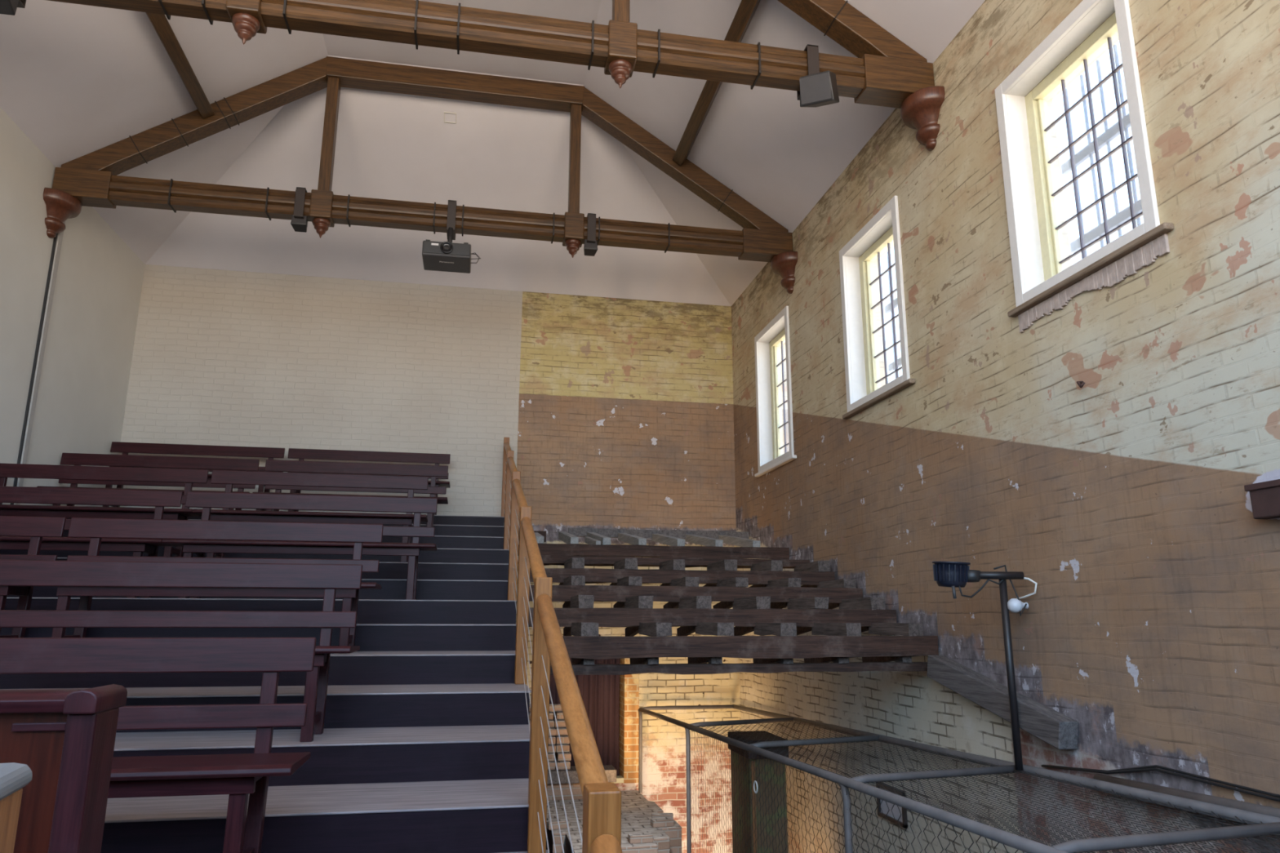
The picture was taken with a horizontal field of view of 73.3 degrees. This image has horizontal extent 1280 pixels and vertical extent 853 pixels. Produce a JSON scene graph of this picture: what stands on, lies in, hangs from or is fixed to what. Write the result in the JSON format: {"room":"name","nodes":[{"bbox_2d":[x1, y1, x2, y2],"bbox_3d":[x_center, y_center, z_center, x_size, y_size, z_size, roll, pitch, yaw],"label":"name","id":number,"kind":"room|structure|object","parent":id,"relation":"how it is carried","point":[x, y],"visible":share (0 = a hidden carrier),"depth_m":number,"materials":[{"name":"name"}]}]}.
{"room":"old lecture theatre","nodes":[
{"label":"old lecture theatre","id":0,"kind":"room"},
{"bbox_2d":[0,106,144,506],"bbox_3d":[-5.059,0.531,3.533,0.300,8.290,14.100,3,-13,-11],"label":"wall","id":1,"kind":"structure","parent":0,"point":[82,392],"depth_m":8.57,"materials":[{"name":"white paint"}]},
{"bbox_2d":[10,221,65,504],"bbox_3d":[-5.698,-0.523,8.128,0.031,3.160,0.105,3,-13,-11],"label":"cable trunking","id":2,"kind":"object","parent":1,"relation":"attached to","point":[57,242],"visible":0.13,"depth_m":8.15,"materials":[{"name":"grey metal"}]},
{"bbox_2d":[43,187,81,238],"bbox_3d":[-5.572,-2.013,8.333,0.222,0.412,0.444,3,-13,-11],"label":"wall bracket","id":3,"kind":"object","parent":1,"relation":"attached to","point":[61,206],"visible":1,"depth_m":8.24,"materials":[{"name":"brown wood"}]},
{"bbox_2d":[114,264,740,852],"bbox_3d":[-2.496,2.172,10.762,7.520,8.270,0.700,3,-13,-11],"label":"wall","id":4,"kind":"structure","parent":0,"point":[614,413],"depth_m":10.95,"materials":[{"name":"brick"}]},
{"bbox_2d":[549,657,620,776],"bbox_3d":[-0.799,3.537,10.680,1.107,1.580,0.129,3,-13,-11],"label":"door","id":5,"kind":"structure","parent":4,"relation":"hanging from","point":[600,694],"depth_m":10.73,"materials":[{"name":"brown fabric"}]},
{"bbox_2d":[611,775,623,783],"bbox_3d":[-0.316,4.279,10.422,0.220,0.059,0.165,3,-13,-11],"label":"threshold stone","id":6,"kind":"object","parent":4,"relation":"on","point":[620,780],"visible":0.47,"depth_m":10.36,"materials":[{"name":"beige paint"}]},
{"bbox_2d":[619,657,639,783],"bbox_3d":[-0.151,3.637,10.777,0.182,1.470,0.522,3,-13,-11],"label":"door frame","id":7,"kind":"structure","parent":4,"relation":"attached to","point":[629,683],"depth_m":10.53,"materials":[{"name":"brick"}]},
{"bbox_2d":[0,0,985,306],"bbox_3d":[-1.155,-4.099,5.049,7.620,1.732,13.550,3,-13,-11],"label":"ceiling","id":8,"kind":"structure","parent":0,"point":[77,80],"depth_m":9.47,"materials":[{"name":"paint"}]},
{"bbox_2d":[146,12,214,118],"bbox_3d":[-3.350,-4.382,3.399,0.169,0.170,11.090,3,-13,-11],"label":"purlin","id":9,"kind":"object","parent":8,"relation":"attached to","point":[160,23],"visible":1,"depth_m":7.86,"materials":[{"name":"brown wood"}]},
{"bbox_2d":[52,56,792,262],"bbox_3d":[-1.987,-2.852,9.224,7.496,2.027,0.244,3,-13,-11],"label":"roof truss","id":10,"kind":"object","parent":8,"relation":"attached to","point":[92,178],"visible":0.99,"depth_m":9.09,"materials":[{"name":"brown wood"}]},
{"bbox_2d":[290,186,307,232],"bbox_3d":[-3.457,-2.198,8.789,0.156,0.409,0.244,3,-13,-11],"label":"loudspeaker","id":11,"kind":"object","parent":10,"relation":"attached to","point":[299,222],"visible":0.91,"depth_m":8.69,"materials":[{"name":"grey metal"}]},
{"bbox_2d":[291,214,306,223],"bbox_3d":[-3.445,-2.095,8.697,0.138,0.106,0.007,3,-24,-11],"label":"grille","id":12,"kind":"object","parent":11,"relation":"attached to","point":[295,220],"depth_m":8.69,"materials":[{"name":"grey metal"}]},
{"bbox_2d":[312,217,330,238],"bbox_3d":[-3.256,-2.024,8.789,0.172,0.215,0.172,3,-13,-11],"label":"pendant","id":13,"kind":"object","parent":10,"relation":"attached to","point":[321,224],"depth_m":8.74,"materials":[{"name":"brown wood"}]},
{"bbox_2d":[422,200,480,273],"bbox_3d":[-1.916,-1.998,8.864,0.573,0.772,0.598,3,-13,-11],"label":"projector","id":14,"kind":"object","parent":10,"relation":"hanging from","point":[446,256],"visible":0.98,"depth_m":8.62,"materials":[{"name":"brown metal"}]},
{"bbox_2d":[564,239,581,257],"bbox_3d":[-0.722,-1.912,9.261,0.172,0.215,0.172,3,-13,-11],"label":"pendant","id":15,"kind":"object","parent":10,"relation":"attached to","point":[573,246],"depth_m":9.22,"materials":[{"name":"brown wood"}]},
{"bbox_2d":[583,213,597,256],"bbox_3d":[-0.540,-2.064,9.331,0.151,0.418,0.244,3,-13,-11],"label":"loudspeaker","id":16,"kind":"object","parent":10,"relation":"attached to","point":[590,246],"visible":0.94,"depth_m":9.23,"materials":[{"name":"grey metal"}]},
{"bbox_2d":[584,239,596,248],"bbox_3d":[-0.528,-1.961,9.241,0.133,0.114,0.007,3,-24,-11],"label":"grille","id":17,"kind":"object","parent":16,"relation":"attached to","point":[587,245],"depth_m":9.23,"materials":[{"name":"grey metal"}]},
{"bbox_2d":[444,111,456,123],"bbox_3d":[-2.140,-3.484,9.703,0.138,0.073,0.103,3,-13,-11],"label":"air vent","id":18,"kind":"object","parent":8,"relation":"attached to","point":[444,112],"visible":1,"depth_m":9.69,"materials":[{"name":"white paint"}]},
{"bbox_2d":[20,0,934,108],"bbox_3d":[-1.409,-3.514,6.272,7.496,2.027,0.244,3,-13,-11],"label":"roof truss","id":19,"kind":"object","parent":8,"relation":"attached to","point":[886,71],"visible":0.99,"depth_m":6.24,"materials":[{"name":"brown wood"}]},
{"bbox_2d":[0,0,26,15],"bbox_3d":[-4.102,-2.890,5.603,0.156,0.458,0.245,3,-13,-11],"label":"loudspeaker","id":20,"kind":"object","parent":19,"relation":"attached to","point":[6,6],"visible":1,"depth_m":5.54,"materials":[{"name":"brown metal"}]},
{"bbox_2d":[231,12,260,44],"bbox_3d":[-2.678,-2.686,5.837,0.172,0.215,0.172,3,-13,-11],"label":"pendant","id":21,"kind":"object","parent":19,"relation":"attached to","point":[246,24],"depth_m":5.80,"materials":[{"name":"brown wood"}]},
{"bbox_2d":[608,59,631,88],"bbox_3d":[-0.144,-2.574,6.309,0.172,0.215,0.172,3,-13,-11],"label":"pendant","id":22,"kind":"object","parent":19,"relation":"attached to","point":[620,70],"depth_m":6.27,"materials":[{"name":"brown wood"}]},
{"bbox_2d":[796,44,839,106],"bbox_3d":[1.313,-2.623,6.507,0.334,0.558,0.396,-6,-14,24],"label":"loudspeaker","id":23,"kind":"object","parent":19,"relation":"attached to","point":[817,89],"visible":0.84,"depth_m":6.35,"materials":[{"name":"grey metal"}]},
{"bbox_2d":[799,71,831,104],"bbox_3d":[1.289,-2.485,6.327,0.232,0.185,0.007,0,15,33],"label":"grille","id":24,"kind":"object","parent":23,"relation":"attached to","point":[815,88],"depth_m":6.32,"materials":[{"name":"grey metal"}]},
{"bbox_2d":[671,0,760,165],"bbox_3d":[1.481,-4.181,4.301,0.169,0.170,11.090,3,-13,-11],"label":"purlin","id":25,"kind":"object","parent":8,"relation":"attached to","point":[746,10],"visible":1,"depth_m":8.37,"materials":[{"name":"brown wood"}]},
{"bbox_2d":[731,0,1279,852],"bbox_3d":[2.651,0.872,4.967,0.360,8.290,14.100,3,-13,-11],"label":"wall","id":26,"kind":"structure","parent":0,"point":[1151,623],"depth_m":5.09,"materials":[{"name":"brick"}]},
{"bbox_2d":[517,527,938,675],"bbox_3d":[0.318,1.490,8.243,2.926,1.448,4.455,3,-13,-11],"label":"frame","id":27,"kind":"object","parent":26,"relation":"attached to","point":[757,608],"visible":0.98,"depth_m":6.80,"materials":[{"name":"brown wood"}]},
{"bbox_2d":[754,306,796,477],"bbox_3d":[1.760,-0.374,10.106,0.494,1.770,1.290,3,-13,-11],"label":"window","id":28,"kind":"structure","parent":26,"relation":"in","point":[771,455],"depth_m":10.48,"materials":[{"name":"white paint"}]},
{"bbox_2d":[770,251,797,293],"bbox_3d":[1.592,-1.697,9.666,0.222,0.412,0.444,3,-13,-11],"label":"wall bracket","id":29,"kind":"object","parent":26,"relation":"attached to","point":[784,264],"visible":1,"depth_m":9.58,"materials":[{"name":"brown wood"}]},
{"bbox_2d":[839,195,915,419],"bbox_3d":[2.248,-1.006,7.631,0.494,1.660,1.290,3,-13,-11],"label":"window","id":30,"kind":"structure","parent":26,"relation":"in","point":[864,389],"depth_m":7.98,"materials":[{"name":"white paint"}]},
{"bbox_2d":[884,251,902,378],"bbox_3d":[2.472,-1.007,7.691,0.032,1.590,1.120,3,-13,-11],"label":"security grille","id":31,"kind":"object","parent":30,"relation":"attached to","point":[891,366],"depth_m":8.11,"materials":[{"name":"black metal"}]},
{"bbox_2d":[875,782,907,828],"bbox_3d":[2.004,3.013,6.864,0.028,0.260,0.460,3,-13,-11],"label":"framed print","id":32,"kind":"object","parent":26,"relation":"attached to","point":[895,811],"visible":0.68,"depth_m":6.84,"materials":[{"name":"paper"}]},
{"bbox_2d":[900,85,945,151],"bbox_3d":[2.171,-2.359,6.714,0.222,0.412,0.444,3,-13,-11],"label":"wall bracket","id":33,"kind":"object","parent":26,"relation":"attached to","point":[920,111],"visible":1,"depth_m":6.64,"materials":[{"name":"brown wood"}]},
{"bbox_2d":[927,655,1078,749],"bbox_3d":[2.259,1.726,5.505,0.120,0.456,1.436,3,-13,-11],"label":"stringer","id":34,"kind":"object","parent":26,"relation":"attached to","point":[1048,725],"visible":1,"depth_m":5.32,"materials":[{"name":"wood"}]},
{"bbox_2d":[1076,381,1084,388],"bbox_3d":[2.500,-0.240,4.881,0.040,0.055,0.084,-5,-14,21],"label":"wall hook","id":35,"kind":"object","parent":26,"relation":"attached to","point":[1078,383],"visible":1,"depth_m":4.86,"materials":[{"name":"brown metal"}]},
{"bbox_2d":[995,0,1173,333],"bbox_3d":[2.738,-1.564,5.129,0.494,1.745,1.320,3,-13,-11],"label":"window","id":36,"kind":"structure","parent":26,"relation":"in","point":[1043,285],"depth_m":5.34,"materials":[{"name":"white paint"}]},
{"bbox_2d":[1061,44,1142,256],"bbox_3d":[2.962,-1.627,5.203,0.032,1.550,1.150,3,-13,-11],"label":"security grille","id":37,"kind":"object","parent":36,"relation":"attached to","point":[1109,134],"depth_m":5.41,"materials":[{"name":"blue metal"}]},
{"bbox_2d":[1041,764,1279,817],"bbox_3d":[2.594,1.656,3.867,0.065,0.199,2.552,3,-13,-11],"label":"pipe","id":38,"kind":"object","parent":26,"relation":"attached to","point":[1255,808],"visible":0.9,"depth_m":4.00,"materials":[{"name":"black metal"}]},
{"bbox_2d":[1244,479,1279,519],"bbox_3d":[2.694,0.308,3.646,0.081,0.150,0.210,3,-13,-11],"label":"junction box","id":39,"kind":"object","parent":26,"relation":"attached to","point":[1264,496],"visible":1,"depth_m":3.66,"materials":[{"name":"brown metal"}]},
{"bbox_3d":[-1.172,4.729,3.040,7.520,0.100,13.500,3,-13,-11],"label":"floor","id":40,"kind":"structure","parent":0,"visible":0},
{"bbox_2d":[0,515,549,852],"bbox_3d":[-2.970,2.506,4.932,4.484,5.057,10.151,3,-13,-11],"label":"stairs","id":41,"kind":"structure","parent":40,"relation":"on","point":[423,746],"depth_m":4.42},
{"bbox_2d":[0,762,32,852],"bbox_3d":[-0.963,1.042,0.680,0.546,1.384,0.385,5,-13,-20],"label":"lectern","id":42,"kind":"object","parent":41,"relation":"on","point":[14,776],"visible":1,"depth_m":1.04,"materials":[{"name":"orange wood"}]},
{"bbox_2d":[0,515,66,637],"bbox_3d":[-4.329,0.890,4.943,1.651,0.815,0.429,3,-13,-11],"label":"bench","id":43,"kind":"object","parent":41,"relation":"on","point":[35,527],"visible":0.53,"depth_m":5.26,"materials":[{"name":"brown wood"}]},
{"bbox_2d":[0,684,127,852],"bbox_3d":[-2.198,1.029,1.496,2.213,1.082,0.165,3,-13,-11],"label":"end panel","id":44,"kind":"object","parent":41,"relation":"on","point":[66,737],"visible":1,"depth_m":1.73,"materials":[{"name":"brown wood"}]},
{"bbox_2d":[0,486,182,598],"bbox_3d":[-4.383,0.815,6.160,1.900,0.815,0.429,3,-13,-11],"label":"bench","id":45,"kind":"object","parent":41,"relation":"on","point":[159,500],"visible":0.64,"depth_m":6.38,"materials":[{"name":"brown wood"}]},
{"bbox_2d":[0,462,208,556],"bbox_3d":[-4.670,0.707,7.234,1.801,0.815,0.429,3,-13,-11],"label":"bench","id":46,"kind":"object","parent":41,"relation":"on","point":[188,477],"visible":0.62,"depth_m":7.37,"materials":[{"name":"brown wood"}]},
{"bbox_2d":[36,453,259,519],"bbox_3d":[-4.875,0.666,8.601,1.900,0.815,0.429,3,-13,-11],"label":"bench","id":47,"kind":"object","parent":41,"relation":"on","point":[67,459],"visible":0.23,"depth_m":8.79,"materials":[{"name":"brown wood"}]},
{"bbox_2d":[0,637,316,852],"bbox_3d":[-2.098,1.112,2.806,1.900,0.815,0.429,3,-13,-11],"label":"bench","id":48,"kind":"object","parent":41,"relation":"on","point":[237,775],"visible":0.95,"depth_m":3.06,"materials":[{"name":"brown wood"}]},
{"bbox_2d":[0,560,362,742],"bbox_3d":[-2.304,1.028,3.984,1.900,0.815,0.429,3,-13,-11],"label":"bench","id":49,"kind":"object","parent":41,"relation":"on","point":[329,577],"visible":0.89,"depth_m":4.20,"materials":[{"name":"brown wood"}]},
{"bbox_2d":[102,441,284,511],"bbox_3d":[-5.079,0.575,9.750,1.900,0.815,0.429,3,-13,-11],"label":"bench","id":50,"kind":"object","parent":41,"relation":"on","point":[125,448],"visible":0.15,"depth_m":9.96,"materials":[{"name":"brown wood"}]},
{"bbox_2d":[51,517,383,645],"bbox_3d":[-2.581,0.968,5.269,1.900,0.815,0.429,3,-13,-11],"label":"bench","id":51,"kind":"object","parent":41,"relation":"on","point":[95,529],"visible":0.6,"depth_m":5.40,"materials":[{"name":"brown wood"}]},
{"bbox_2d":[161,491,437,599],"bbox_3d":[-2.513,0.898,6.508,1.900,0.815,0.429,3,-13,-11],"label":"bench","id":52,"kind":"object","parent":41,"relation":"on","point":[206,500],"visible":0.69,"depth_m":6.61,"materials":[{"name":"brown wood"}]},
{"bbox_2d":[192,470,428,562],"bbox_3d":[-2.849,0.788,7.573,1.900,0.815,0.429,3,-13,-11],"label":"bench","id":53,"kind":"object","parent":41,"relation":"on","point":[229,477],"visible":0.63,"depth_m":7.66,"materials":[{"name":"brown wood"}]},
{"bbox_2d":[252,459,448,527],"bbox_3d":[-2.972,0.750,8.955,1.900,0.815,0.429,3,-13,-11],"label":"bench","id":54,"kind":"object","parent":41,"relation":"on","point":[272,465],"visible":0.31,"depth_m":9.14,"materials":[{"name":"brown wood"}]},
{"bbox_2d":[287,448,450,515],"bbox_3d":[-3.201,0.658,10.100,1.900,0.815,0.429,3,-13,-11],"label":"bench","id":55,"kind":"object","parent":41,"relation":"on","point":[293,453],"visible":0.28,"depth_m":10.31,"materials":[{"name":"brown wood"}]},
{"bbox_2d":[501,437,622,852],"bbox_3d":[-0.738,0.798,5.425,0.075,3.602,10.332,2,-13,-10],"label":"handrail","id":56,"kind":"object","parent":41,"relation":"on","point":[602,799],"visible":0.98,"depth_m":3.36,"materials":[{"name":"brown wood"}]},
{"bbox_2d":[546,782,681,852],"bbox_3d":[-0.299,4.808,8.400,1.380,2.099,3.480,3,-13,-11],"label":"brick ledge","id":57,"kind":"object","parent":40,"relation":"on","point":[646,828],"visible":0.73,"depth_m":8.52,"materials":[{"name":"grey brick"}]},
{"bbox_2d":[547,764,616,784],"bbox_3d":[-0.690,3.993,9.873,0.800,0.134,0.340,3,-13,-11],"label":"sill","id":58,"kind":"structure","parent":57,"relation":"on","point":[610,771],"depth_m":9.69,"materials":[{"name":"beige stone"}]},
{"bbox_2d":[528,703,571,769],"bbox_3d":[-1.075,3.617,10.049,0.514,0.673,0.499,3,-13,-11],"label":"steps","id":59,"kind":"structure","parent":58,"relation":"on","point":[565,741],"depth_m":9.99,"materials":[{"name":"brick"}]},
{"bbox_2d":[727,730,788,852],"bbox_3d":[1.098,4.296,7.797,0.380,2.838,0.660,3,-13,-11],"label":"door","id":60,"kind":"structure","parent":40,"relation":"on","point":[757,758],"depth_m":7.75,"materials":[{"name":"black wood"}]},
{"bbox_2d":[753,780,758,793],"bbox_3d":[0.823,2.568,6.128,0.010,0.086,0.086,3,-13,-11],"label":"ring","id":61,"kind":"object","parent":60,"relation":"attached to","point":[755,781],"visible":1,"depth_m":6.12,"materials":[{"name":"white metal"}]},
{"bbox_2d":[637,704,1279,852],"bbox_3d":[1.377,3.797,6.283,1.258,3.143,8.562,3,-13,-11],"label":"wire cage","id":62,"kind":"object","parent":40,"relation":"on","point":[1259,825],"visible":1,"depth_m":4.66,"materials":[{"name":"grey metal"}]},
{"bbox_2d":[932,561,1037,770],"bbox_3d":[2.106,1.428,5.200,0.586,1.215,0.224,0,-13,-1],"label":"lamp post","id":63,"kind":"object","parent":62,"relation":"on","point":[953,575],"visible":1,"depth_m":5.23,"materials":[{"name":"black metal"}]},
{"bbox_2d":[1007,598,1028,613],"bbox_3d":[2.299,1.090,5.235,0.125,0.088,0.088,3,-13,-11],"label":"globe lamp","id":64,"kind":"object","parent":63,"relation":"attached to","point":[1014,605],"depth_m":5.21,"materials":[{"name":"white glass"}]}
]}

